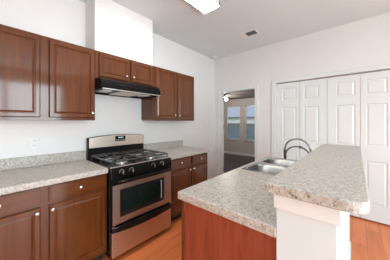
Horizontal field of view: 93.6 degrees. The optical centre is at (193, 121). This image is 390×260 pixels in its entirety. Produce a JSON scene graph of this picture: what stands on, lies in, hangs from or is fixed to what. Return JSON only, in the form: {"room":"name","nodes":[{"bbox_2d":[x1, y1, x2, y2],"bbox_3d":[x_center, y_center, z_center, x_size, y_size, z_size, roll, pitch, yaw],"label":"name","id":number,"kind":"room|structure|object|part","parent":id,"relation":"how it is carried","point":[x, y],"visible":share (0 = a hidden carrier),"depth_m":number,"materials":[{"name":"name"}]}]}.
{"room":"kitchen","nodes":[
{"label":"kitchen","id":0,"kind":"room"},
{"bbox_2d":[0,0,214,179],"bbox_3d":[-1.605,-0.022,1.911,0.120,2.765,6.370,0,0,42],"label":"wall","id":1,"kind":"structure","parent":0,"point":[63,20],"depth_m":2.27,"materials":[{"name":"paint"}]},
{"bbox_2d":[29,137,39,148],"bbox_3d":[-1.592,0.215,1.829,0.007,0.120,0.080,0,0,42],"label":"wall outlet","id":2,"kind":"object","parent":1,"relation":"attached to","point":[34,142],"visible":1,"depth_m":1.83,"materials":[{"name":"white plastic"}]},
{"bbox_2d":[0,150,84,170],"bbox_3d":[-1.605,0.394,1.803,0.020,0.104,0.968,0,0,42],"label":"backsplash","id":3,"kind":"structure","parent":1,"relation":"attached to","point":[30,161],"depth_m":1.84,"materials":[{"name":"stone"}]},
{"bbox_2d":[0,24,94,119],"bbox_3d":[-1.458,-0.393,1.722,0.347,0.762,0.899,0,0,42],"label":"upper cabinet","id":4,"kind":"object","parent":1,"relation":"attached to","point":[42,77],"visible":1,"depth_m":1.66,"materials":[{"name":"brown wood"}]},
{"bbox_3d":[-1.498,-0.394,1.474,0.019,0.712,0.407,0,0,42],"label":"door","id":5,"kind":"part","parent":4,"relation":"part of","materials":[{"name":"brown wood"}]},
{"bbox_3d":[-1.195,-0.394,1.815,0.019,0.712,0.386,0,0,42],"label":"door","id":6,"kind":"part","parent":4,"relation":"part of","materials":[{"name":"brown wood"}]},
{"bbox_2d":[95,50,152,86],"bbox_3d":[-0.908,-0.622,2.342,0.347,0.305,0.753,0,0,42],"label":"upper cabinet","id":7,"kind":"object","parent":1,"relation":"attached to","point":[108,66],"visible":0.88,"depth_m":2.19,"materials":[{"name":"brown wood"}]},
{"bbox_3d":[-0.920,-0.623,2.125,0.019,0.255,0.346,0,0,42],"label":"door","id":8,"kind":"part","parent":7,"relation":"part of","materials":[{"name":"brown wood"}]},
{"bbox_3d":[-0.679,-0.623,2.396,0.019,0.255,0.320,0,0,42],"label":"door","id":9,"kind":"part","parent":7,"relation":"part of","materials":[{"name":"brown wood"}]},
{"bbox_2d":[95,77,160,98],"bbox_3d":[-0.860,-0.402,2.300,0.474,0.130,0.748,0,0,42],"label":"range hood","id":10,"kind":"object","parent":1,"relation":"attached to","point":[103,86],"visible":0.9,"depth_m":2.15,"materials":[{"name":"black metal"}]},
{"bbox_3d":[-0.856,-0.346,2.289,0.320,0.012,0.270,0,0,42],"label":"filter frame","id":11,"kind":"part","parent":10,"relation":"part of","materials":[{"name":"silver metal"}]},
{"bbox_2d":[144,140,182,149],"bbox_3d":[-0.492,0.394,3.058,0.020,0.104,0.861,0,0,42],"label":"backsplash","id":12,"kind":"structure","parent":1,"relation":"attached to","point":[152,146],"depth_m":3.02,"materials":[{"name":"stone"}]},
{"bbox_2d":[141,66,193,120],"bbox_3d":[-0.372,-0.393,2.946,0.347,0.762,0.856,0,0,42],"label":"upper cabinet","id":13,"kind":"object","parent":1,"relation":"attached to","point":[175,102],"visible":0.99,"depth_m":2.75,"materials":[{"name":"brown wood"}]},
{"bbox_3d":[-0.409,-0.394,2.701,0.019,0.712,0.392,0,0,42],"label":"door","id":14,"kind":"part","parent":13,"relation":"part of","materials":[{"name":"brown wood"}]},
{"bbox_3d":[-0.129,-0.394,3.017,0.019,0.712,0.380,0,0,42],"label":"door","id":15,"kind":"part","parent":13,"relation":"part of","materials":[{"name":"brown wood"}]},
{"bbox_2d":[86,0,152,65],"bbox_3d":[-0.931,-1.089,2.366,0.285,0.631,0.755,0,0,42],"label":"wall","id":16,"kind":"structure","parent":0,"point":[112,28],"depth_m":2.19,"materials":[{"name":"paint"}]},
{"bbox_2d":[79,0,389,59],"bbox_3d":[0.310,-1.455,0.213,5.240,0.100,6.370,0,0,42],"label":"ceiling","id":17,"kind":"structure","parent":0,"point":[216,33],"depth_m":2.50,"materials":[{"name":"paint"}]},
{"bbox_2d":[186,0,219,14],"bbox_3d":[-0.187,-1.367,1.756,0.237,0.074,1.220,0,0,42],"label":"ceiling light","id":18,"kind":"object","parent":17,"relation":"attached to","point":[205,6],"visible":1,"depth_m":2.11,"materials":[{"name":"white plastic"}]},
{"bbox_2d":[239,29,258,37],"bbox_3d":[0.884,-1.399,2.918,0.268,0.010,0.180,0,0,42],"label":"ceiling vent","id":19,"kind":"object","parent":17,"relation":"in","point":[252,32],"visible":1,"depth_m":2.91,"materials":[{"name":"silver metal"}]},
{"bbox_2d":[224,98,254,153],"bbox_3d":[2.046,0.220,7.369,4.100,2.280,0.140,0,0,42],"label":"wall","id":20,"kind":"structure","parent":0,"point":[242,146],"depth_m":7.41,"materials":[{"name":"paint"}]},
{"bbox_2d":[225,106,240,140],"bbox_3d":[1.652,0.065,7.664,0.700,1.410,0.140,0,0,42],"label":"window","id":21,"kind":"structure","parent":20,"relation":"in","point":[233,129],"depth_m":7.72,"materials":[{"name":"glass"}]},
{"bbox_2d":[224,151,254,156],"bbox_3d":[1.994,1.310,7.311,4.100,0.100,0.014,0,0,42],"label":"baseboard","id":22,"kind":"structure","parent":20,"relation":"attached to","point":[228,152],"depth_m":7.41,"materials":[{"name":"paint"}]},
{"bbox_2d":[244,105,254,141],"bbox_3d":[2.288,0.065,7.100,0.700,1.410,0.140,0,0,42],"label":"window","id":23,"kind":"structure","parent":20,"relation":"in","point":[249,127],"depth_m":7.25,"materials":[{"name":"glass"}]},
{"bbox_2d":[224,90,254,99],"bbox_3d":[0.921,-0.960,6.101,4.100,0.080,3.250,0,0,42],"label":"ceiling","id":24,"kind":"structure","parent":0,"point":[250,93],"depth_m":6.47,"materials":[{"name":"paint"}]},
{"bbox_2d":[101,153,389,259],"bbox_3d":[0.311,1.400,2.384,8.120,0.080,9.620,0,0,42],"label":"floor","id":25,"kind":"structure","parent":0,"point":[370,240],"depth_m":2.06,"materials":[{"name":"orange laminate"}]},
{"bbox_2d":[0,173,106,259],"bbox_3d":[-1.369,0.927,1.595,0.649,0.865,0.960,0,0,42],"label":"base cabinet","id":26,"kind":"object","parent":25,"relation":"on","point":[67,220],"visible":0.95,"depth_m":1.46,"materials":[{"name":"brown wood"}]},
{"bbox_3d":[-1.310,0.567,1.231,0.019,0.117,0.433,0,0,42],"label":"drawer","id":27,"kind":"part","parent":26,"relation":"part of","materials":[{"name":"brown wood"}]},
{"bbox_3d":[-1.310,0.936,1.231,0.019,0.568,0.433,0,0,42],"label":"door","id":28,"kind":"part","parent":26,"relation":"part of","materials":[{"name":"brown wood"}]},
{"bbox_2d":[0,150,107,194],"bbox_3d":[-1.376,0.418,1.600,0.633,0.152,0.968,0,0,42],"label":"countertop","id":29,"kind":"structure","parent":26,"relation":"on","point":[18,174],"depth_m":1.67,"materials":[{"name":"stone"}]},
{"bbox_3d":[-0.989,0.567,1.592,0.019,0.117,0.434,0,0,42],"label":"drawer","id":30,"kind":"part","parent":26,"relation":"part of","materials":[{"name":"brown wood"}]},
{"bbox_3d":[-0.989,0.936,1.592,0.019,0.568,0.434,0,0,42],"label":"door","id":31,"kind":"part","parent":26,"relation":"part of","materials":[{"name":"brown wood"}]},
{"bbox_2d":[87,134,171,259],"bbox_3d":[-0.749,0.764,2.201,0.717,1.191,0.754,0,0,42],"label":"gas range","id":32,"kind":"object","parent":25,"relation":"on","point":[139,202],"visible":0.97,"depth_m":1.99,"materials":[{"name":"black metal"}]},
{"bbox_3d":[-0.982,0.244,2.408,0.018,0.142,0.726,0,0,42],"label":"backguard panel","id":33,"kind":"part","parent":32,"relation":"part of","materials":[{"name":"silver metal"}]},
{"bbox_2d":[88,153,168,169],"bbox_3d":[-0.777,0.452,2.226,0.642,0.026,0.754,0,0,42],"label":"cooktop","id":34,"kind":"object","parent":32,"relation":"in","point":[126,165],"depth_m":2.03,"materials":[{"name":"black metal"}]},
{"bbox_3d":[-0.545,0.774,2.020,0.038,0.448,0.742,0,0,42],"label":"oven door","id":35,"kind":"part","parent":32,"relation":"part of","materials":[{"name":"silver metal"}]},
{"bbox_3d":[-0.544,1.188,2.020,0.040,0.235,0.734,0,0,42],"label":"storage drawer","id":36,"kind":"part","parent":32,"relation":"part of","materials":[{"name":"silver metal"}]},
{"bbox_3d":[-0.527,1.041,2.004,0.082,0.062,0.738,0,0,42],"label":"drawer pull","id":37,"kind":"part","parent":32,"relation":"part of","materials":[{"name":"black metal"}]},
{"bbox_3d":[-0.543,0.496,2.018,0.048,0.097,0.750,0,0,42],"label":"control panel","id":38,"kind":"part","parent":32,"relation":"part of","materials":[{"name":"black metal"}]},
{"bbox_3d":[-0.506,0.577,1.986,0.068,0.027,0.672,0,0,42],"label":"handle","id":39,"kind":"part","parent":32,"relation":"part of","materials":[{"name":"metal"}]},
{"bbox_2d":[170,153,206,220],"bbox_3d":[-0.262,0.927,2.843,0.649,0.865,0.837,0,0,42],"label":"base cabinet","id":40,"kind":"object","parent":25,"relation":"on","point":[186,172],"visible":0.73,"depth_m":2.55,"materials":[{"name":"brown wood"}]},
{"bbox_2d":[144,140,209,159],"bbox_3d":[-0.263,0.418,2.855,0.633,0.152,0.861,0,0,42],"label":"countertop","id":41,"kind":"structure","parent":40,"relation":"on","point":[175,149],"depth_m":2.87,"materials":[{"name":"stone"}]},
{"bbox_3d":[-0.180,0.567,2.504,0.019,0.117,0.383,0,0,42],"label":"drawer","id":42,"kind":"part","parent":40,"relation":"part of","materials":[{"name":"brown wood"}]},
{"bbox_3d":[-0.180,0.936,2.504,0.019,0.568,0.383,0,0,42],"label":"door","id":43,"kind":"part","parent":40,"relation":"part of","materials":[{"name":"brown wood"}]},
{"bbox_3d":[0.095,0.567,2.814,0.019,0.117,0.367,0,0,42],"label":"drawer","id":44,"kind":"part","parent":40,"relation":"part of","materials":[{"name":"brown wood"}]},
{"bbox_3d":[0.095,0.936,2.814,0.019,0.568,0.367,0,0,42],"label":"door","id":45,"kind":"part","parent":40,"relation":"part of","materials":[{"name":"brown wood"}]},
{"bbox_2d":[182,201,276,259],"bbox_3d":[0.636,0.928,1.569,0.624,0.864,1.558,0,0,42],"label":"base cabinet","id":46,"kind":"object","parent":25,"relation":"on","point":[206,235],"visible":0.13,"depth_m":0.98,"materials":[{"name":"brown wood"}]},
{"bbox_2d":[178,156,297,237],"bbox_3d":[0.650,0.470,1.566,0.602,0.048,1.595,0,0,42],"label":"countertop","id":47,"kind":"structure","parent":46,"relation":"on","point":[238,195],"depth_m":1.07,"materials":[{"name":"stone"}]},
{"bbox_2d":[241,157,296,175],"bbox_3d":[0.857,0.534,1.853,0.440,0.184,0.760,0,0,42],"label":"sink","id":48,"kind":"object","parent":47,"relation":"in","point":[270,165],"visible":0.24,"depth_m":1.91,"materials":[{"name":"silver metal"}]},
{"bbox_3d":[0.729,0.536,1.713,0.394,0.180,0.324,0,0,42],"label":"bowl","id":49,"kind":"part","parent":48,"relation":"part of","materials":[{"name":"silver metal"}]},
{"bbox_3d":[0.981,0.536,1.997,0.394,0.180,0.324,0,0,42],"label":"bowl","id":50,"kind":"part","parent":48,"relation":"part of","materials":[{"name":"silver metal"}]},
{"bbox_2d":[283,138,311,158],"bbox_3d":[1.070,0.310,1.891,0.281,0.272,0.104,0,0,42],"label":"kitchen faucet","id":51,"kind":"object","parent":47,"relation":"on","point":[287,142],"visible":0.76,"depth_m":1.93,"materials":[{"name":"silver metal"}]},
{"bbox_3d":[1.084,0.302,1.917,0.236,0.094,0.015,0,0,42],"label":"support arm","id":52,"kind":"part","parent":51,"relation":"part of","materials":[{"name":"silver metal"}]},
{"bbox_3d":[1.082,0.275,1.914,0.256,0.201,0.017,0,0,42],"label":"spout","id":53,"kind":"part","parent":51,"relation":"part of","materials":[{"name":"silver metal"}]},
{"bbox_2d":[215,12,389,176],"bbox_3d":[2.384,-0.022,2.551,5.000,2.765,0.120,0,0,42],"label":"wall","id":54,"kind":"structure","parent":0,"point":[365,42],"depth_m":3.07,"materials":[{"name":"paint"}]},
{"bbox_2d":[218,85,257,175],"bbox_3d":[0.925,0.330,3.830,0.900,2.060,0.142,0,0,42],"label":"door frame","id":55,"kind":"structure","parent":54,"relation":"attached to","point":[253,87],"depth_m":4.04,"materials":[{"name":"paint"}]},
{"bbox_2d":[277,78,326,159],"bbox_3d":[1.766,0.338,3.050,0.738,2.005,0.063,0,0,42],"label":"door","id":56,"kind":"structure","parent":54,"relation":"in","point":[301,106],"depth_m":3.03,"materials":[{"name":"paint"}]},
{"bbox_2d":[272,63,389,156],"bbox_3d":[2.041,0.306,2.800,1.619,2.107,0.082,0,0,42],"label":"door frame","id":57,"kind":"structure","parent":54,"relation":"attached to","point":[377,68],"depth_m":2.93,"materials":[{"name":"paint"}]},
{"bbox_2d":[327,70,389,224],"bbox_3d":[2.321,0.338,2.558,0.736,2.005,0.063,0,0,42],"label":"door","id":58,"kind":"structure","parent":54,"relation":"in","point":[343,92],"depth_m":2.49,"materials":[{"name":"paint"}]},
{"bbox_2d":[274,194,350,259],"bbox_3d":[1.002,0.829,1.355,0.220,1.062,1.763,0,0,42],"label":"wall","id":59,"kind":"structure","parent":0,"point":[305,230],"depth_m":0.71,"materials":[{"name":"paint"}]},
{"bbox_2d":[265,144,369,214],"bbox_3d":[1.022,0.277,1.345,0.323,0.040,1.817,0,0,42],"label":"bar","id":60,"kind":"object","parent":59,"relation":"on","point":[332,176],"visible":1,"depth_m":0.80,"materials":[{"name":"stone"}]},
{"bbox_3d":[1.005,1.317,1.352,0.212,0.085,1.763,0,0,42],"label":"baseboard","id":61,"kind":"part","parent":59,"relation":"part of","materials":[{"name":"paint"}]},
{"label":"outside","id":62,"kind":"structure","parent":0,"visible":0},
{"bbox_3d":[13.824,1.710,19.217,60.000,0.300,32.900,0,0,42],"label":"ground","id":63,"kind":"structure","parent":62,"visible":0},
{"bbox_2d":[228,106,254,122],"bbox_3d":[4.223,-0.040,16.304,8.300,3.200,5.000,0,0,42],"label":"neighbouring house","id":64,"kind":"structure","parent":63,"relation":"on","point":[233,112],"depth_m":14.41,"materials":[{"name":"white"}]}
]}

